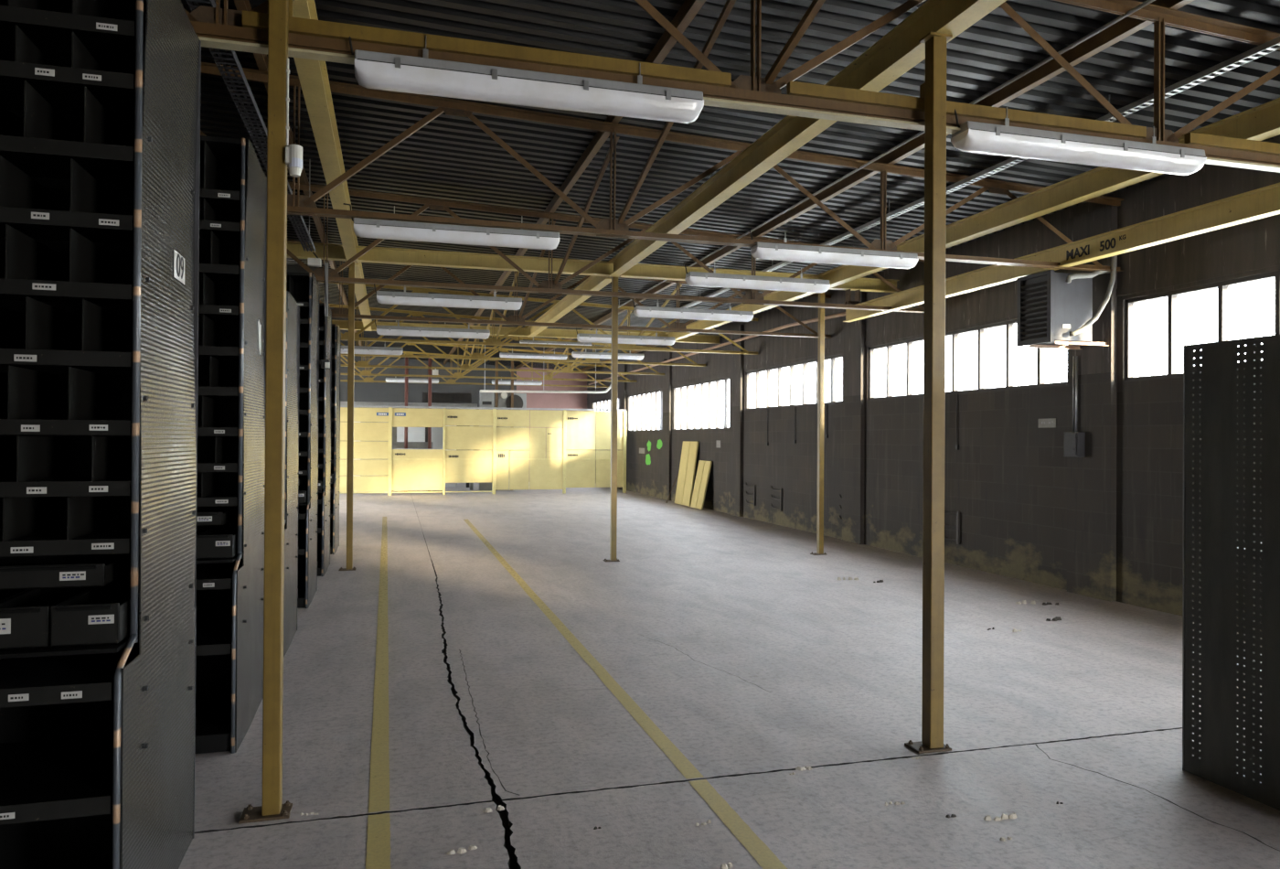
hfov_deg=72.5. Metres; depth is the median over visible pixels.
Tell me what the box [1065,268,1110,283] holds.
flexible hose
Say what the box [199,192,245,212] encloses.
shelf
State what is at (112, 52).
shelf
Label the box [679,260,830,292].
lamp
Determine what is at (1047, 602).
flake
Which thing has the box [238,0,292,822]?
steel post
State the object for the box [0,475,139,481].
shelf
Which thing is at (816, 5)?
strut
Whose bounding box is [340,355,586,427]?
wall
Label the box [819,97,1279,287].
steel beam
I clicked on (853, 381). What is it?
column
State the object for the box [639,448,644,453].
wall sign
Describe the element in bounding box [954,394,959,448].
hanging cable
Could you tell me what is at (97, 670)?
shelf
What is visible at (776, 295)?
steel beam
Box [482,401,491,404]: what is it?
vent grille
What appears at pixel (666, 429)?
column
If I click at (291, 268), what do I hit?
wall
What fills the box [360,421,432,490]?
tall cabinet
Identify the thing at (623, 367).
steel post
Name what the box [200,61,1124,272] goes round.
roof truss
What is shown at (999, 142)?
diffuser
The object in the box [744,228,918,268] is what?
lamp
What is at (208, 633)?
shelf
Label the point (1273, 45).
cable tray
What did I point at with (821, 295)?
steel post
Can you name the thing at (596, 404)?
window
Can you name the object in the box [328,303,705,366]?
roof truss
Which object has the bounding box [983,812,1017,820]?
flake
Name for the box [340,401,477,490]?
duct
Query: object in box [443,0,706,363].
beam
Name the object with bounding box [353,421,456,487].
wall
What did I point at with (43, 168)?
shelf
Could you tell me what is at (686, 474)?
sheet
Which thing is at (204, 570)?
shelf
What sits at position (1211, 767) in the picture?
shelf
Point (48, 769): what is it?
shelf
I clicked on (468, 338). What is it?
strut
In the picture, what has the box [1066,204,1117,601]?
column
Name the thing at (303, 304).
shelf
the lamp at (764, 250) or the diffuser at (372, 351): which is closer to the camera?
the lamp at (764, 250)
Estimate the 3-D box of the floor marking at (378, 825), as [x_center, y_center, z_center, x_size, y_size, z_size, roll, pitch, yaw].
[-2.955,1.633,10.071,0.195,0.001,15.800,0,0,-16]
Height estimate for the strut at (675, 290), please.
0.688 m
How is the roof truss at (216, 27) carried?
attached to the wall
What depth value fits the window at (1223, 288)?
8.09 m
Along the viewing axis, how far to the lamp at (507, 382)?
27.95 m
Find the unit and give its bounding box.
[478,360,526,490]
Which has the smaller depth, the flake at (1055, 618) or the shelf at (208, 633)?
the shelf at (208, 633)
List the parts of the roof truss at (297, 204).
gusset plate, gusset plate, gusset plate, gusset plate, gusset plate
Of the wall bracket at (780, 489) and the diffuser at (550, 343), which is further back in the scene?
the diffuser at (550, 343)
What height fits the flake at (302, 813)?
0.010 m
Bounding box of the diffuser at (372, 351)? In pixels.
[341,348,402,354]
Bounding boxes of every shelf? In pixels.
[0,21,145,75]
[0,74,143,121]
[0,147,134,184]
[0,216,133,245]
[0,293,132,305]
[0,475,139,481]
[0,525,139,541]
[0,628,138,658]
[0,639,138,688]
[0,733,121,805]
[195,563,243,579]
[195,620,231,645]
[196,492,243,497]
[196,549,243,563]
[197,461,243,463]
[198,271,239,279]
[198,306,239,318]
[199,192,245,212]
[199,223,240,240]
[298,501,307,505]
[298,509,306,513]
[298,542,305,549]
[299,301,311,309]
[1192,748,1261,782]
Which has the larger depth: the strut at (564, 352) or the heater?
the strut at (564, 352)
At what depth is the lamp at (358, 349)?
15.35 m
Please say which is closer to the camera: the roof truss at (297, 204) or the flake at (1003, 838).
the flake at (1003, 838)
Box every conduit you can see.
[618,0,1154,308]
[1072,355,1077,431]
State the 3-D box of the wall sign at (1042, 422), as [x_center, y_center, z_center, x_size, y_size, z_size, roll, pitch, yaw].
[4.524,-0.127,9.706,0.008,0.100,0.270,0,0,-16]
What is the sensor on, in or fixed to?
attached to the steel post at (272, 807)
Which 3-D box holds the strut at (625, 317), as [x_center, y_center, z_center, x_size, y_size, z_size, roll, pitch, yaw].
[-0.559,-2.053,18.166,0.034,0.688,2.908,0,0,-16]
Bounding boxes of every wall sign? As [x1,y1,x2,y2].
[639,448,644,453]
[716,439,720,447]
[1038,417,1055,427]
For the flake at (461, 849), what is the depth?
3.37 m
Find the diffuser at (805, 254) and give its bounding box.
[750,246,918,268]
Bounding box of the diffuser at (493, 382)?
[491,381,542,384]
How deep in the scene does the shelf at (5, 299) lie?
2.99 m
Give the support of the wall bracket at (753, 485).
attached to the wall at (1006, 478)
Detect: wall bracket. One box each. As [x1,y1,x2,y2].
[745,481,756,505]
[770,485,782,510]
[839,493,842,520]
[944,511,959,543]
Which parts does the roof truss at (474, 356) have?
gusset plate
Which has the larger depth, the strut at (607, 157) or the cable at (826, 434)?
the cable at (826, 434)
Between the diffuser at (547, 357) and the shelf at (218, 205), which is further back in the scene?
the diffuser at (547, 357)
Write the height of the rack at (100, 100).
3.170 m
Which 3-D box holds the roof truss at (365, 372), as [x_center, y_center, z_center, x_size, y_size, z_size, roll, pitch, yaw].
[-6.210,-2.215,24.337,12.699,1.228,0.122,0,0,-16]
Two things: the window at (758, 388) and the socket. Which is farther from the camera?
the window at (758, 388)
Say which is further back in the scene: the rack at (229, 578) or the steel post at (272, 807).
the rack at (229, 578)
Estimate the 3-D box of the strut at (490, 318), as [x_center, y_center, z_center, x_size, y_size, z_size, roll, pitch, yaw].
[-3.041,-2.123,17.464,0.034,0.791,2.909,0,0,-16]
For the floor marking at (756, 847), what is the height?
0.001 m
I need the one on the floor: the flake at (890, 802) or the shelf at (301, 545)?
the flake at (890, 802)
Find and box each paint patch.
[645,453,650,464]
[647,439,650,451]
[656,438,661,448]
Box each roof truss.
[184,0,1279,172]
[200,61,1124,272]
[286,181,924,312]
[287,239,831,338]
[319,281,757,354]
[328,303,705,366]
[340,332,667,374]
[340,335,637,382]
[340,351,611,387]
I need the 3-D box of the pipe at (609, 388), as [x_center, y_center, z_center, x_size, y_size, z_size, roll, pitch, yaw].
[-2.576,-1.866,24.741,3.860,1.425,0.070,0,0,-16]
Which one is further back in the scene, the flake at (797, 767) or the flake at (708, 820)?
the flake at (797, 767)
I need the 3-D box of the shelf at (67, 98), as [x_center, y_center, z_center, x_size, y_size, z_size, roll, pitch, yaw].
[-2.454,-1.121,2.694,1.720,0.006,0.426,0,0,-16]
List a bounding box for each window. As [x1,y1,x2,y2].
[592,396,619,432]
[627,389,662,431]
[672,376,729,430]
[745,353,842,410]
[867,319,1067,400]
[1122,270,1279,382]
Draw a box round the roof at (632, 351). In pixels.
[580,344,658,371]
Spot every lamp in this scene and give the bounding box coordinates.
[341,343,402,354]
[342,202,559,249]
[348,35,703,123]
[373,283,522,309]
[374,319,490,339]
[385,375,438,383]
[489,375,542,384]
[498,347,567,359]
[518,336,591,345]
[571,349,644,360]
[576,327,675,345]
[632,298,753,321]
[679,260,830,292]
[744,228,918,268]
[950,106,1206,175]
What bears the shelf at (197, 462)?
attached to the rack at (229, 578)
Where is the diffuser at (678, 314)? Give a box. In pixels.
[633,309,753,321]
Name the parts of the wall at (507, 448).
panel, panel, panel, panel, panel, sign plate, post, sign plate, sill, rail, panel, panel, panel, post, panel, panel, panel, panel, rail, post, panel, panel, rail, panel, panel, panel, panel, panel, panel, panel, panel, post, panel, panel, panel, panel, panel, panel, post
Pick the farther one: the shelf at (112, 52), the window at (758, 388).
the window at (758, 388)
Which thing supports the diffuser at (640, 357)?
attached to the lamp at (575, 354)
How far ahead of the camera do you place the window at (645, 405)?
25.24 m
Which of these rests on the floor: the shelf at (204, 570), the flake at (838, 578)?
the flake at (838, 578)
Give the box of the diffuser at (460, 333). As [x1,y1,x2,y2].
[376,328,490,339]
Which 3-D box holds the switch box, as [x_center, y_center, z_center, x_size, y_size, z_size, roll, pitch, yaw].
[4.550,0.106,9.166,0.108,0.260,0.200,0,0,-16]
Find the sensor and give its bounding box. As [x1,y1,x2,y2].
[285,58,302,177]
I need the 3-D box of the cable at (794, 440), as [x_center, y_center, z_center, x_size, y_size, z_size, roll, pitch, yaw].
[2.798,-0.171,15.760,0.030,0.660,0.040,0,0,-16]
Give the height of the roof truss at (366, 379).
1.228 m
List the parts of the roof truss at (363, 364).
gusset plate, gusset plate, gusset plate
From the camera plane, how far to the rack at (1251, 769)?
4.03 m
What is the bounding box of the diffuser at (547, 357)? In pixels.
[499,354,567,359]
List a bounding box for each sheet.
[674,441,699,506]
[690,459,712,509]
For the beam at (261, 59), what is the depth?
9.07 m
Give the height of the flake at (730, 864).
0.018 m
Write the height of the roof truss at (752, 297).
1.228 m
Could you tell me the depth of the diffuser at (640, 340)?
14.05 m
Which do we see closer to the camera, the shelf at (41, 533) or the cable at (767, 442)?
the shelf at (41, 533)
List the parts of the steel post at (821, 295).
plate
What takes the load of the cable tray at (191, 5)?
hanging from the framework
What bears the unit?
on the floor
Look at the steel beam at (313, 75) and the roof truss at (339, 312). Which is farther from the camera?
the roof truss at (339, 312)
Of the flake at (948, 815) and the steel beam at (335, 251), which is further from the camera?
the steel beam at (335, 251)
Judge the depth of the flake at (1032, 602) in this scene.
8.60 m
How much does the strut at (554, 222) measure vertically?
0.791 m
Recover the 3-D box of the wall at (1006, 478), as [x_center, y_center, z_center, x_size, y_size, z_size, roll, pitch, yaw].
[3.175,-0.603,14.932,0.262,4.600,37.000,0,0,-16]
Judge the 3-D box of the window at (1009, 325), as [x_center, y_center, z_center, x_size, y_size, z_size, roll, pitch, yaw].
[4.113,-0.934,11.395,0.110,0.822,4.180,0,0,-16]
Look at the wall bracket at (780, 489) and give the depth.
16.29 m
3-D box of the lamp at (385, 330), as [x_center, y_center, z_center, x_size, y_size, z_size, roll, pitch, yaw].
[-3.050,-1.553,12.757,1.680,0.259,0.164,0,0,-16]
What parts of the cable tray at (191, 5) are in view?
hanger rod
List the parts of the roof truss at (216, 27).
gusset plate, rail, gusset plate, rail, gusset plate, rail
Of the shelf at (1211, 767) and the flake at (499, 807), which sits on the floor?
the flake at (499, 807)
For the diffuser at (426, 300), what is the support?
attached to the lamp at (386, 297)
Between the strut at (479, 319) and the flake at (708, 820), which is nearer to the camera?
the flake at (708, 820)
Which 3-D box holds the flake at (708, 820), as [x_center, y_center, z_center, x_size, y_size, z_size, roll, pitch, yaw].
[0.264,1.614,3.634,0.076,0.014,0.022,0,0,-25]
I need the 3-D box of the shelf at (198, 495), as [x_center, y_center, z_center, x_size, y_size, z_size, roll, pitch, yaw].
[-2.994,0.328,4.563,1.720,0.006,0.426,0,0,-16]
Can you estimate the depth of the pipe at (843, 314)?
17.72 m
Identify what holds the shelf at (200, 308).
attached to the rack at (229, 578)
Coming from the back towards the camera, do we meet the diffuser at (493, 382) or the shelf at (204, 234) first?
the diffuser at (493, 382)
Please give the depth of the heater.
8.70 m
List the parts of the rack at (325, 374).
drawer, panel, panel, edge trim, edge trim, panel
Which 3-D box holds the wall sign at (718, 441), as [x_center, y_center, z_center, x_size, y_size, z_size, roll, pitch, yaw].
[1.752,0.212,19.489,0.006,0.160,0.250,0,0,-16]
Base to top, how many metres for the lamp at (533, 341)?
0.259 m
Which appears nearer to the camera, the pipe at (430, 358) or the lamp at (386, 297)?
the lamp at (386, 297)
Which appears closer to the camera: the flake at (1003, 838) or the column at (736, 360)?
the flake at (1003, 838)
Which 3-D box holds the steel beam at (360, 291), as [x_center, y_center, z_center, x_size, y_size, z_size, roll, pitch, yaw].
[-4.440,-2.164,13.976,0.130,0.200,6.940,0,0,-16]
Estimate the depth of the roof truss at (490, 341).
16.08 m
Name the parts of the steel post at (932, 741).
plate, cap plate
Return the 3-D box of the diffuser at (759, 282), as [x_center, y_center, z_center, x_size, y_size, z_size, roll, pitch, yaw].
[1.265,-1.587,9.302,1.600,0.085,0.156,0,0,-16]
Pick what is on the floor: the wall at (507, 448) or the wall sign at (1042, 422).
the wall at (507, 448)
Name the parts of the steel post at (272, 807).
plate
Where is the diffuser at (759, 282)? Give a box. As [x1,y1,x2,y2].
[684,276,830,292]
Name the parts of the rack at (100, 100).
drawer, drawer, drawer, drawer, edge trim, panel, edge trim, panel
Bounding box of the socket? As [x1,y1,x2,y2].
[307,252,330,368]
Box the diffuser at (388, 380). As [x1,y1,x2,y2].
[385,379,438,383]
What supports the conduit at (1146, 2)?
attached to the framework
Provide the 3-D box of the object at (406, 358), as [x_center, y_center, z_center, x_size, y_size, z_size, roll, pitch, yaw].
[-6.853,-0.308,25.603,0.100,4.000,0.100,0,0,-16]
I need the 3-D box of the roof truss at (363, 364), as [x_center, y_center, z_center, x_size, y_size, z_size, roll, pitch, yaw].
[-5.392,-2.225,21.450,12.699,1.228,0.122,0,0,-16]
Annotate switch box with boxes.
[1063,431,1085,457]
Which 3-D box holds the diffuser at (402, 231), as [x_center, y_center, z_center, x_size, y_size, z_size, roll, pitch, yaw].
[-1.444,-1.566,6.976,1.600,0.085,0.156,0,0,-16]
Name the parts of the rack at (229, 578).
drawer, drawer, panel, panel, edge trim, edge trim, panel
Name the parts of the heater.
frame, casing, data plate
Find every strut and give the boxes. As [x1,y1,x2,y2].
[459,338,469,373]
[468,319,479,365]
[480,309,493,354]
[495,271,519,339]
[518,221,555,318]
[550,348,566,376]
[554,136,618,284]
[570,328,596,368]
[600,309,632,351]
[618,0,735,223]
[631,283,682,344]
[764,0,825,84]
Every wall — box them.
[286,263,319,285]
[339,405,626,495]
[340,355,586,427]
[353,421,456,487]
[586,134,1279,630]
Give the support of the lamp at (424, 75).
hanging from the roof truss at (216, 27)
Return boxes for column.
[661,347,671,500]
[728,324,744,516]
[842,290,864,543]
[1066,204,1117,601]
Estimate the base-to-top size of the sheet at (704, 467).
1.104 m
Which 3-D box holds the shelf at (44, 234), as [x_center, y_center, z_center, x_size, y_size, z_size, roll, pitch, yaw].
[-2.456,-0.681,2.692,1.720,0.006,0.426,0,0,-16]
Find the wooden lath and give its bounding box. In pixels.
[666,470,679,502]
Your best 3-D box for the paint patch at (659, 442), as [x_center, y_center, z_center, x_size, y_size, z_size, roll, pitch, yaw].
[0.536,0.260,23.787,0.003,0.282,0.560,0,0,-16]
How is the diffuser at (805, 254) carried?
attached to the lamp at (764, 250)
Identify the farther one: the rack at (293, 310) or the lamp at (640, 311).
the lamp at (640, 311)
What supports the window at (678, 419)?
in the wall at (1006, 478)
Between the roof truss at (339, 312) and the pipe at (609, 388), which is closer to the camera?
the roof truss at (339, 312)
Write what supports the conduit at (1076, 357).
attached to the wall at (1006, 478)
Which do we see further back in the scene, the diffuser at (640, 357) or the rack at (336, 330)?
the diffuser at (640, 357)
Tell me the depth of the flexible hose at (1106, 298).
8.63 m
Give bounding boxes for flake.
[300,811,319,815]
[446,843,477,853]
[484,804,504,811]
[694,819,711,825]
[719,862,733,868]
[795,766,812,770]
[836,576,859,580]
[884,800,905,805]
[945,813,956,817]
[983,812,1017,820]
[1000,835,1012,841]
[1015,599,1035,604]
[1042,601,1059,605]
[1045,616,1061,620]
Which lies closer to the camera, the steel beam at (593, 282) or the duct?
the steel beam at (593, 282)
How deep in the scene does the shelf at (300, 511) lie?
8.43 m
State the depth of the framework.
7.71 m
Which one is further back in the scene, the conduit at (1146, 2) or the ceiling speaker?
the ceiling speaker
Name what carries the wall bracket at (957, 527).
attached to the wall at (1006, 478)
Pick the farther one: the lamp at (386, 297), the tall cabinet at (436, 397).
the tall cabinet at (436, 397)
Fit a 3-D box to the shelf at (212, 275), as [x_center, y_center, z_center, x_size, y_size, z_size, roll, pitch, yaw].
[-2.986,-0.889,4.569,1.720,0.006,0.426,0,0,-16]
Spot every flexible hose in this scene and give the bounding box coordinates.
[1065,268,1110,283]
[1069,255,1117,336]
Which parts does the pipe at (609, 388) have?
hanger rod, hanger rod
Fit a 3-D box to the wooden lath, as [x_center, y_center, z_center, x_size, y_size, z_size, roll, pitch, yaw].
[0.851,1.244,21.881,0.390,0.957,0.030,0,0,8]
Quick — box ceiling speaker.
[432,368,437,374]
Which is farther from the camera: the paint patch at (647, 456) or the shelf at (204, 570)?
the paint patch at (647, 456)
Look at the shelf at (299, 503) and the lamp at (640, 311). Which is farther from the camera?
the lamp at (640, 311)
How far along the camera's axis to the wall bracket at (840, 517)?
14.05 m
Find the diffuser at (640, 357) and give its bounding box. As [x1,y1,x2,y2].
[571,353,644,360]
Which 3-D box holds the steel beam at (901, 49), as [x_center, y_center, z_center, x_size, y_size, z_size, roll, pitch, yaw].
[1.839,-2.180,3.657,0.130,0.200,16.020,0,0,-16]
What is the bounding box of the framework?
[181,0,1279,371]
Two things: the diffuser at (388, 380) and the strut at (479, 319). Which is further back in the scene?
the diffuser at (388, 380)
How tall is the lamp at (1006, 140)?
0.259 m
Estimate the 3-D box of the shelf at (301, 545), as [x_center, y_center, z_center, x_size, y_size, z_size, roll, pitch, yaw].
[-4.038,1.073,8.229,1.720,0.006,0.596,0,0,-16]
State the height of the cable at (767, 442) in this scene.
0.710 m
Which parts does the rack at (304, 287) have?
panel, drawer, edge trim, edge trim, panel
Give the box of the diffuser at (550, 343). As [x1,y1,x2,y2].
[519,341,591,345]
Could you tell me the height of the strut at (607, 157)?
0.791 m
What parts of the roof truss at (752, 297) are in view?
gusset plate, gusset plate, gusset plate, gusset plate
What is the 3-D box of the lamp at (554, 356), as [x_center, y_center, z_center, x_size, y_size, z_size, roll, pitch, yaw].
[-2.561,-1.909,20.692,1.680,0.259,0.164,0,0,-16]
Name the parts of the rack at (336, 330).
panel, edge trim, edge trim, panel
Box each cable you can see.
[766,408,768,445]
[793,406,796,443]
[825,404,828,437]
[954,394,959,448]
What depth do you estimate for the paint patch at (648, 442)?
24.80 m
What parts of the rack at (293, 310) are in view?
edge trim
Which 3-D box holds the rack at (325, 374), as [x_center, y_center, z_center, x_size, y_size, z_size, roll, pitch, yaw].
[-4.599,0.041,10.286,1.765,3.170,0.980,0,0,-16]
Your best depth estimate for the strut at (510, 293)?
14.86 m
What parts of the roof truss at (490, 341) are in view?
gusset plate, gusset plate, gusset plate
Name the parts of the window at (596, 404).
pane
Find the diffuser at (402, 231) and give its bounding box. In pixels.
[353,223,559,249]
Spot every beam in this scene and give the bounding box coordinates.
[234,0,364,358]
[286,241,899,292]
[293,0,358,261]
[331,319,720,343]
[354,261,372,330]
[443,0,706,363]
[515,0,1194,368]
[527,275,611,337]
[608,0,1006,277]
[665,290,815,340]
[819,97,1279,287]
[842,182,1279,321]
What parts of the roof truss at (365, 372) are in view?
gusset plate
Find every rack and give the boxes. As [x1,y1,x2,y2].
[0,0,201,868]
[194,135,266,753]
[283,290,299,656]
[286,271,319,607]
[317,302,331,575]
[330,323,341,554]
[1182,333,1279,810]
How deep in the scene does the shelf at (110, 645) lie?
2.59 m
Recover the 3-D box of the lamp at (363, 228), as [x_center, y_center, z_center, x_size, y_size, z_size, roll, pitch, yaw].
[-1.482,-1.653,6.965,1.680,0.259,0.164,0,0,-16]
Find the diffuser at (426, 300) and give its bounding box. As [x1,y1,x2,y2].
[376,294,522,309]
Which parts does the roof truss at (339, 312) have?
gusset plate, gusset plate, gusset plate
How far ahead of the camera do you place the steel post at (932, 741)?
4.53 m
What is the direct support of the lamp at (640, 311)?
hanging from the roof truss at (339, 312)
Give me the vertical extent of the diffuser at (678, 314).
0.085 m
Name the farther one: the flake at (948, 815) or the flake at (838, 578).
the flake at (838, 578)
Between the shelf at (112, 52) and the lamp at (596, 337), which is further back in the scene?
the lamp at (596, 337)
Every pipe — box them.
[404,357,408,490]
[427,357,431,490]
[480,344,610,393]
[588,311,845,384]
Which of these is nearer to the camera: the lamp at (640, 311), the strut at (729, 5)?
the strut at (729, 5)
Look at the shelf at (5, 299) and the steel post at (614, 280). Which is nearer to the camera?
the shelf at (5, 299)
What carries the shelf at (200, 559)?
attached to the rack at (229, 578)
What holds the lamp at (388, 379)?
hanging from the roof truss at (366, 379)
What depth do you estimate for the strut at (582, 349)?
21.89 m
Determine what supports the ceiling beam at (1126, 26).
attached to the framework
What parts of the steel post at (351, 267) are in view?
plate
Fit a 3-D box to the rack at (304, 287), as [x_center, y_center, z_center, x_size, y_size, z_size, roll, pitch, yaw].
[-4.068,0.034,8.410,1.765,3.170,0.980,0,0,-16]
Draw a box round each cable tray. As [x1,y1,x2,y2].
[185,0,315,252]
[679,36,1279,308]
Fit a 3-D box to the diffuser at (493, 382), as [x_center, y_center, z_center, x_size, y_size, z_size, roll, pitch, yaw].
[-3.944,-1.632,27.990,1.600,0.085,0.156,0,0,-16]
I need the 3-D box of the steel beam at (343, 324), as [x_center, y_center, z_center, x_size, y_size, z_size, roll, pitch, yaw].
[-4.234,-2.154,17.724,12.480,0.170,0.130,0,0,-16]
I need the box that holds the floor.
[178,482,1279,868]
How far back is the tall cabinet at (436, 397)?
27.99 m
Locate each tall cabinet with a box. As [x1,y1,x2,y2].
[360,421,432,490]
[422,392,471,487]
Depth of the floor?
5.11 m
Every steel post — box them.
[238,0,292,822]
[338,259,357,570]
[603,275,620,561]
[618,363,627,490]
[810,292,826,554]
[904,32,952,753]
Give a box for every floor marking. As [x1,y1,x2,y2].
[365,516,390,868]
[464,519,787,868]
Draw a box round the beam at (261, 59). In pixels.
[234,0,364,358]
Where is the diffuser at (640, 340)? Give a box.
[576,336,675,345]
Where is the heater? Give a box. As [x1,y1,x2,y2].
[1016,269,1107,349]
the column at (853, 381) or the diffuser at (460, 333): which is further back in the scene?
the column at (853, 381)
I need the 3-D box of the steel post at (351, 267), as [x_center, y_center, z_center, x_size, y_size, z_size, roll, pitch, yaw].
[-3.518,-0.234,10.549,0.195,3.735,0.135,0,0,-16]
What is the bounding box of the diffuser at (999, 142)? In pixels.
[950,128,1206,175]

